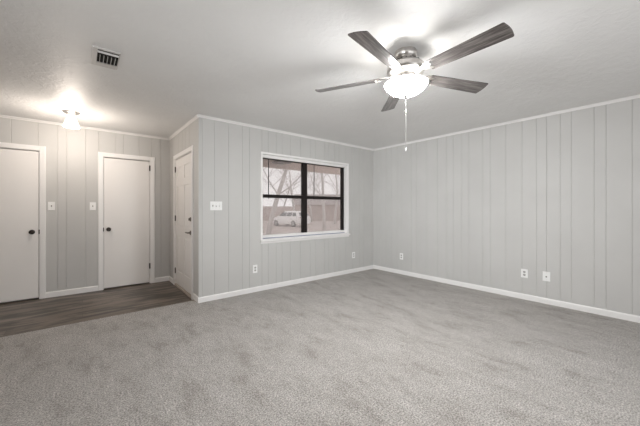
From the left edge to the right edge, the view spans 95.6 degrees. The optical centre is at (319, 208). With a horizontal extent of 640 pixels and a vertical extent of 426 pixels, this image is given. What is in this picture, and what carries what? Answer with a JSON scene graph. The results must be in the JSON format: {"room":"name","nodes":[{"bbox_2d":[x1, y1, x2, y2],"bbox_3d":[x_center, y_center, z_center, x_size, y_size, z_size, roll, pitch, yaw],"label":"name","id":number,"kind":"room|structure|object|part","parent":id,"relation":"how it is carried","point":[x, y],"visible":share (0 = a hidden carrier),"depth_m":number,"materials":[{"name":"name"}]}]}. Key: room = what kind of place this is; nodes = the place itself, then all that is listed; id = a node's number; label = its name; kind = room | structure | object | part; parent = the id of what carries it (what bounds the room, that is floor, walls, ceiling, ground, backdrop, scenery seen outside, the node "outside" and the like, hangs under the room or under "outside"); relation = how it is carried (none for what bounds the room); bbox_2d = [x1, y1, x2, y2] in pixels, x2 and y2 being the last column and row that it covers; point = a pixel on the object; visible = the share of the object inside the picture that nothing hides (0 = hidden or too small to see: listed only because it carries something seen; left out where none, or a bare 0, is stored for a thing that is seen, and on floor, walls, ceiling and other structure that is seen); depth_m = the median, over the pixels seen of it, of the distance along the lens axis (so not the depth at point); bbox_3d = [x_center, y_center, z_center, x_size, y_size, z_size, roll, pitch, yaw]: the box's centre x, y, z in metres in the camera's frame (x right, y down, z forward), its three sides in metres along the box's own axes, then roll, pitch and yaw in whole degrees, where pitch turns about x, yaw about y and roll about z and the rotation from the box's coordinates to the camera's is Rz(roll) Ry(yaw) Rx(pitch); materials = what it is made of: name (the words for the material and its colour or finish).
{"room":"empty living room","nodes":[
{"label":"empty living room","id":0,"kind":"room"},
{"bbox_2d":[0,117,169,302],"bbox_3d":[-4.215,0.010,3.800,4.290,2.460,0.120,0,0,-39],"label":"wall","id":1,"kind":"structure","parent":0,"point":[71,152],"depth_m":4.25,"materials":[{"name":"paint"}]},
{"bbox_2d":[0,142,45,302],"bbox_3d":[-4.197,0.185,3.744,0.961,2.109,0.128,0,0,-39],"label":"door","id":2,"kind":"structure","parent":1,"relation":"in","point":[22,173],"depth_m":3.90,"materials":[{"name":"white wood"}]},
{"bbox_2d":[48,202,54,209],"bbox_3d":[-3.772,-0.042,4.073,0.072,0.118,0.018,0,0,-39],"label":"light switch","id":3,"kind":"object","parent":1,"relation":"attached to","point":[51,205],"visible":1,"depth_m":4.08,"materials":[{"name":"white plastic"}]},
{"bbox_2d":[0,115,168,139],"bbox_3d":[-4.215,-1.206,3.704,4.170,0.028,0.028,0,0,-39],"label":"trim","id":4,"kind":"structure","parent":1,"relation":"attached to","point":[2,116],"depth_m":4.25,"materials":[{"name":"white wood"}]},
{"bbox_2d":[90,202,95,209],"bbox_3d":[-3.418,-0.042,4.363,0.072,0.118,0.018,0,0,-39],"label":"light switch","id":5,"kind":"object","parent":1,"relation":"attached to","point":[92,204],"visible":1,"depth_m":4.37,"materials":[{"name":"white plastic"}]},
{"bbox_2d":[46,276,168,297],"bbox_3d":[-4.219,1.201,3.710,4.170,0.078,0.013,0,0,-39],"label":"baseboard","id":6,"kind":"structure","parent":1,"relation":"attached to","point":[166,278],"depth_m":4.25,"materials":[{"name":"white wood"}]},
{"bbox_2d":[98,152,154,290],"bbox_3d":[-3.086,0.185,4.654,0.760,2.109,0.128,0,0,-39],"label":"door","id":7,"kind":"structure","parent":1,"relation":"in","point":[126,188],"depth_m":4.64,"materials":[{"name":"white wood"}]},
{"bbox_2d":[0,281,191,336],"bbox_3d":[-3.793,1.270,3.150,4.360,0.060,1.560,0,0,-39],"label":"floor","id":8,"kind":"structure","parent":0,"point":[21,316],"depth_m":3.73,"materials":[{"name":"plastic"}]},
{"bbox_2d":[2,300,193,336],"bbox_3d":[-3.282,1.230,2.565,4.170,0.021,0.016,0,0,-39],"label":"trim","id":9,"kind":"structure","parent":8,"relation":"on","point":[192,300],"depth_m":3.19,"materials":[{"name":"brown wood"}]},
{"bbox_2d":[170,120,195,299],"bbox_3d":[-2.081,0.010,4.501,0.140,2.460,1.498,0,0,-39],"label":"wall","id":10,"kind":"structure","parent":0,"point":[186,138],"depth_m":4.26,"materials":[{"name":"paint"}]},
{"bbox_2d":[173,145,192,299],"bbox_3d":[-2.061,0.185,4.377,0.124,2.109,1.063,0,0,-39],"label":"door","id":11,"kind":"structure","parent":10,"relation":"in","point":[182,161],"depth_m":4.37,"materials":[{"name":"white wood"}]},
{"bbox_2d":[168,115,197,139],"bbox_3d":[-2.093,-1.206,4.382,0.028,0.028,1.610,0,0,-39],"label":"trim","id":12,"kind":"structure","parent":10,"relation":"attached to","point":[193,119],"depth_m":4.27,"materials":[{"name":"white wood"}]},
{"bbox_2d":[169,276,197,302],"bbox_3d":[-2.092,1.192,4.393,0.013,0.095,1.625,0,0,-39],"label":"baseboard","id":13,"kind":"structure","parent":10,"relation":"attached to","point":[194,296],"depth_m":3.91,"materials":[{"name":"white wood"}]},
{"bbox_2d":[196,118,373,296],"bbox_3d":[-0.281,0.000,4.916,3.453,2.440,0.140,0,0,-39],"label":"wall","id":14,"kind":"structure","parent":0,"point":[231,245],"depth_m":4.26,"materials":[{"name":"paint"}]},
{"bbox_2d":[198,117,200,296],"bbox_3d":[-1.571,-0.022,3.781,0.030,2.340,0.030,0,0,-39],"label":"trim","id":15,"kind":"structure","parent":14,"relation":"attached to","point":[199,118],"depth_m":3.77,"materials":[{"name":"paint"}]},
{"bbox_2d":[210,201,221,209],"bbox_3d":[-1.395,-0.042,3.902,0.160,0.118,0.018,0,0,-39],"label":"light switch","id":16,"kind":"object","parent":14,"relation":"attached to","point":[214,205],"visible":1,"depth_m":3.90,"materials":[{"name":"white plastic"}]},
{"bbox_2d":[253,265,256,272],"bbox_3d":[-0.954,0.882,4.268,0.072,0.118,0.009,0,0,-39],"label":"wall outlet","id":17,"kind":"object","parent":14,"relation":"attached to","point":[254,266],"visible":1,"depth_m":4.26,"materials":[{"name":"white plastic"}]},
{"bbox_2d":[197,114,373,150],"bbox_3d":[-0.238,-1.206,4.842,3.481,0.028,0.028,0,0,-39],"label":"trim","id":18,"kind":"structure","parent":14,"relation":"attached to","point":[198,115],"depth_m":4.47,"materials":[{"name":"white wood"}]},
{"bbox_2d":[198,265,373,302],"bbox_3d":[-0.237,1.184,4.853,3.466,0.072,0.013,0,0,-39],"label":"baseboard","id":19,"kind":"structure","parent":14,"relation":"attached to","point":[312,278],"depth_m":4.48,"materials":[{"name":"white wood"}]},
{"bbox_2d":[260,151,349,243],"bbox_3d":[-0.206,-0.169,4.949,1.860,1.378,0.186,0,0,-39],"label":"window","id":20,"kind":"structure","parent":14,"relation":"in","point":[344,172],"depth_m":4.96,"materials":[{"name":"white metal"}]},
{"bbox_3d":[-0.243,0.425,4.997,1.785,0.044,0.058,0,0,-39],"label":"rail","id":21,"kind":"part","parent":20,"relation":"part of","materials":[{"name":"white wood"}]},
{"bbox_2d":[263,155,345,198],"bbox_3d":[-0.198,-0.492,4.943,1.761,0.665,0.052,0,0,-39],"label":"window blind","id":22,"kind":"object","parent":20,"relation":"attached to","point":[264,156],"visible":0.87,"depth_m":4.77,"materials":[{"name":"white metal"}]},
{"bbox_3d":[-0.188,0.487,4.927,1.860,0.065,0.130,0,0,-39],"label":"sill","id":23,"kind":"part","parent":20,"relation":"part of","materials":[{"name":"white wood"}]},
{"bbox_2d":[0,269,639,425],"bbox_3d":[-0.065,1.260,1.265,7.743,0.080,6.080,0,0,-39],"label":"floor","id":24,"kind":"structure","parent":0,"point":[371,347],"depth_m":2.27,"materials":[{"name":"grey carpet"}]},
{"bbox_2d":[0,0,639,148],"bbox_3d":[-0.528,-1.270,1.926,7.863,0.100,7.690,0,0,-39],"label":"ceiling","id":25,"kind":"structure","parent":0,"point":[262,63],"depth_m":2.38,"materials":[{"name":"paint"}]},
{"bbox_2d":[62,110,80,125],"bbox_3d":[-3.125,-1.123,3.645,0.176,0.194,0.176,0,0,-39],"label":"ceiling light","id":26,"kind":"object","parent":25,"relation":"attached to","point":[71,113],"visible":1,"depth_m":3.62,"materials":[{"name":"white glass"}]},
{"bbox_3d":[-3.125,-1.115,3.645,0.062,0.131,0.062,0,0,-39],"label":"bulb","id":27,"kind":"part","parent":26,"relation":"part of","materials":[{"name":"white glass"}]},
{"bbox_2d":[91,45,120,69],"bbox_3d":[-1.735,-1.212,2.347,0.177,0.017,0.340,0,0,-39],"label":"ceiling vent","id":28,"kind":"object","parent":25,"relation":"in","point":[102,57],"visible":1,"depth_m":2.33,"materials":[{"name":"white metal"}]},
{"bbox_2d":[315,22,513,150],"bbox_3d":[0.678,-0.833,2.214,1.426,0.774,1.402,0,0,-39],"label":"ceiling fan","id":29,"kind":"object","parent":25,"relation":"hanging from","point":[405,71],"visible":1,"depth_m":2.13,"materials":[{"name":"wood"}]},
{"bbox_3d":[0.223,-1.025,2.418,0.537,0.006,0.136,-1,13,20],"label":"blade","id":30,"kind":"part","parent":29,"relation":"part of","materials":[{"name":"grey wood"}]},
{"bbox_3d":[0.374,-1.025,1.882,0.136,0.006,0.537,16,11,37],"label":"blade","id":31,"kind":"part","parent":29,"relation":"part of","materials":[{"name":"wood"}]},
{"bbox_3d":[0.685,-1.025,2.727,0.136,0.006,0.537,-13,-2,2],"label":"blade","id":32,"kind":"part","parent":29,"relation":"part of","materials":[{"name":"grey wood"}]},
{"bbox_3d":[0.667,-0.922,2.254,0.324,0.088,0.324,0,0,-39],"label":"lamp shade","id":33,"kind":"part","parent":29,"relation":"part of","materials":[{"name":"white glass"}]},
{"bbox_3d":[1.123,-1.025,2.383,0.537,0.006,0.136,1,-13,-16],"label":"blade","id":34,"kind":"part","parent":29,"relation":"part of","materials":[{"name":"wood"}]},
{"bbox_3d":[0.930,-1.025,1.861,0.136,0.006,0.537,16,-7,-33],"label":"blade","id":35,"kind":"part","parent":29,"relation":"part of","materials":[{"name":"wood"}]},
{"bbox_2d":[374,98,639,315],"bbox_3d":[2.942,0.000,3.799,0.120,2.440,5.952,0,0,-39],"label":"wall","id":36,"kind":"structure","parent":0,"point":[558,194],"depth_m":3.90,"materials":[{"name":"paint"}]},
{"bbox_2d":[374,265,639,322],"bbox_3d":[2.939,1.184,3.697,0.013,0.072,5.799,0,0,-39],"label":"baseboard","id":37,"kind":"structure","parent":36,"relation":"attached to","point":[629,317],"depth_m":3.88,"materials":[{"name":"white wood"}]},
{"bbox_2d":[374,95,639,150],"bbox_3d":[2.938,-1.206,3.687,0.028,0.028,5.784,0,0,-39],"label":"trim","id":38,"kind":"structure","parent":36,"relation":"attached to","point":[635,96],"depth_m":3.89,"materials":[{"name":"white wood"}]},
{"bbox_2d":[521,269,527,277],"bbox_3d":[2.761,0.870,3.918,0.009,0.118,0.078,0,0,-39],"label":"wall outlet","id":39,"kind":"object","parent":36,"relation":"attached to","point":[524,272],"visible":1,"depth_m":3.91,"materials":[{"name":"white plastic"}]},
{"bbox_2d":[543,271,549,281],"bbox_3d":[2.911,0.868,3.730,0.016,0.122,0.080,0,0,-39],"label":"cable plate","id":40,"kind":"object","parent":36,"relation":"attached to","point":[546,275],"visible":1,"depth_m":3.73,"materials":[{"name":"white plastic"}]},
{"label":"outside","id":41,"kind":"structure","parent":0,"visible":0},
{"bbox_2d":[263,215,339,234],"bbox_3d":[-4.210,1.980,52.509,80.000,0.200,73.400,0,0,-39],"label":"ground","id":42,"kind":"structure","parent":41,"point":[315,226],"depth_m":29.47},
{"bbox_2d":[269,171,299,206],"bbox_3d":[-6.304,-4.734,59.768,8.417,13.310,7.159,0,0,38],"label":"bare tree","id":43,"kind":"object","parent":42,"relation":"on","point":[291,171],"visible":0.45,"depth_m":59.90,"materials":[{"name":"grey plant"}]},
{"bbox_2d":[263,169,307,234],"bbox_3d":[-1.202,-3.848,18.132,7.641,11.520,7.051,0,0,43],"label":"bare tree","id":44,"kind":"object","parent":42,"relation":"on","point":[278,192],"visible":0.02,"depth_m":17.16,"materials":[{"name":"grey plant"}]},
{"bbox_2d":[265,169,313,210],"bbox_3d":[-4.758,-4.089,38.994,7.345,11.995,7.746,0,0,41],"label":"bare tree","id":45,"kind":"object","parent":42,"relation":"on","point":[289,175],"visible":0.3,"depth_m":39.48,"materials":[{"name":"grey plant"}]},
{"bbox_2d":[273,211,310,226],"bbox_3d":[-3.255,1.050,32.000,4.560,1.660,2.120,0,0,41],"label":"car","id":46,"kind":"object","parent":42,"relation":"on","point":[293,218],"visible":0.76,"depth_m":30.95,"materials":[{"name":"white paint"}]},
{"bbox_2d":[263,206,339,220],"bbox_3d":[-3.151,0.710,46.030,23.835,2.300,0.069,0,0,0],"label":"fence","id":47,"kind":"object","parent":42,"relation":"on","point":[329,210],"visible":0.23,"depth_m":46.00,"materials":[{"name":"brown wood"}]},
{"bbox_2d":[307,173,321,221],"bbox_3d":[-1.905,-4.321,43.030,11.022,12.437,6.252,0,0,-24],"label":"bare tree","id":48,"kind":"object","parent":42,"relation":"on","point":[317,173],"visible":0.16,"depth_m":43.19,"materials":[{"name":"grey plant"}]},
{"bbox_2d":[294,194,339,218],"bbox_3d":[2.638,-0.570,60.000,16.000,4.900,9.000,0,0,0],"label":"house","id":49,"kind":"structure","parent":42,"relation":"on","point":[297,202],"depth_m":56.41,"materials":[{"name":"beige"}]},
{"bbox_2d":[307,172,328,230],"bbox_3d":[-0.220,-3.608,24.338,6.203,11.007,8.604,0,0,8],"label":"bare tree","id":50,"kind":"object","parent":42,"relation":"on","point":[321,174],"visible":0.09,"depth_m":23.08,"materials":[{"name":"grey plant"}]},
{"bbox_2d":[315,175,339,223],"bbox_3d":[2.068,-4.006,37.091,6.261,11.799,8.606,0,0,26],"label":"bare tree","id":51,"kind":"object","parent":42,"relation":"on","point":[337,185],"visible":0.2,"depth_m":36.20,"materials":[{"name":"grey plant"}]},
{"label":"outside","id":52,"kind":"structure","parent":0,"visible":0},
{"bbox_2d":[263,159,339,174],"bbox_3d":[0.422,0.270,7.228,7.190,3.220,2.548,0,0,-39],"label":"porch","id":53,"kind":"object","parent":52,"point":[293,166],"visible":0.05,"depth_m":7.76,"materials":[{"name":"wood"}]},
{"bbox_2d":[272,160,291,163],"bbox_3d":[-0.930,-1.195,7.100,0.500,0.170,0.500,0,0,-39],"label":"porch light","id":54,"kind":"object","parent":53,"relation":"attached to","point":[274,161],"visible":0.43,"depth_m":6.99,"materials":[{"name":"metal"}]}
]}

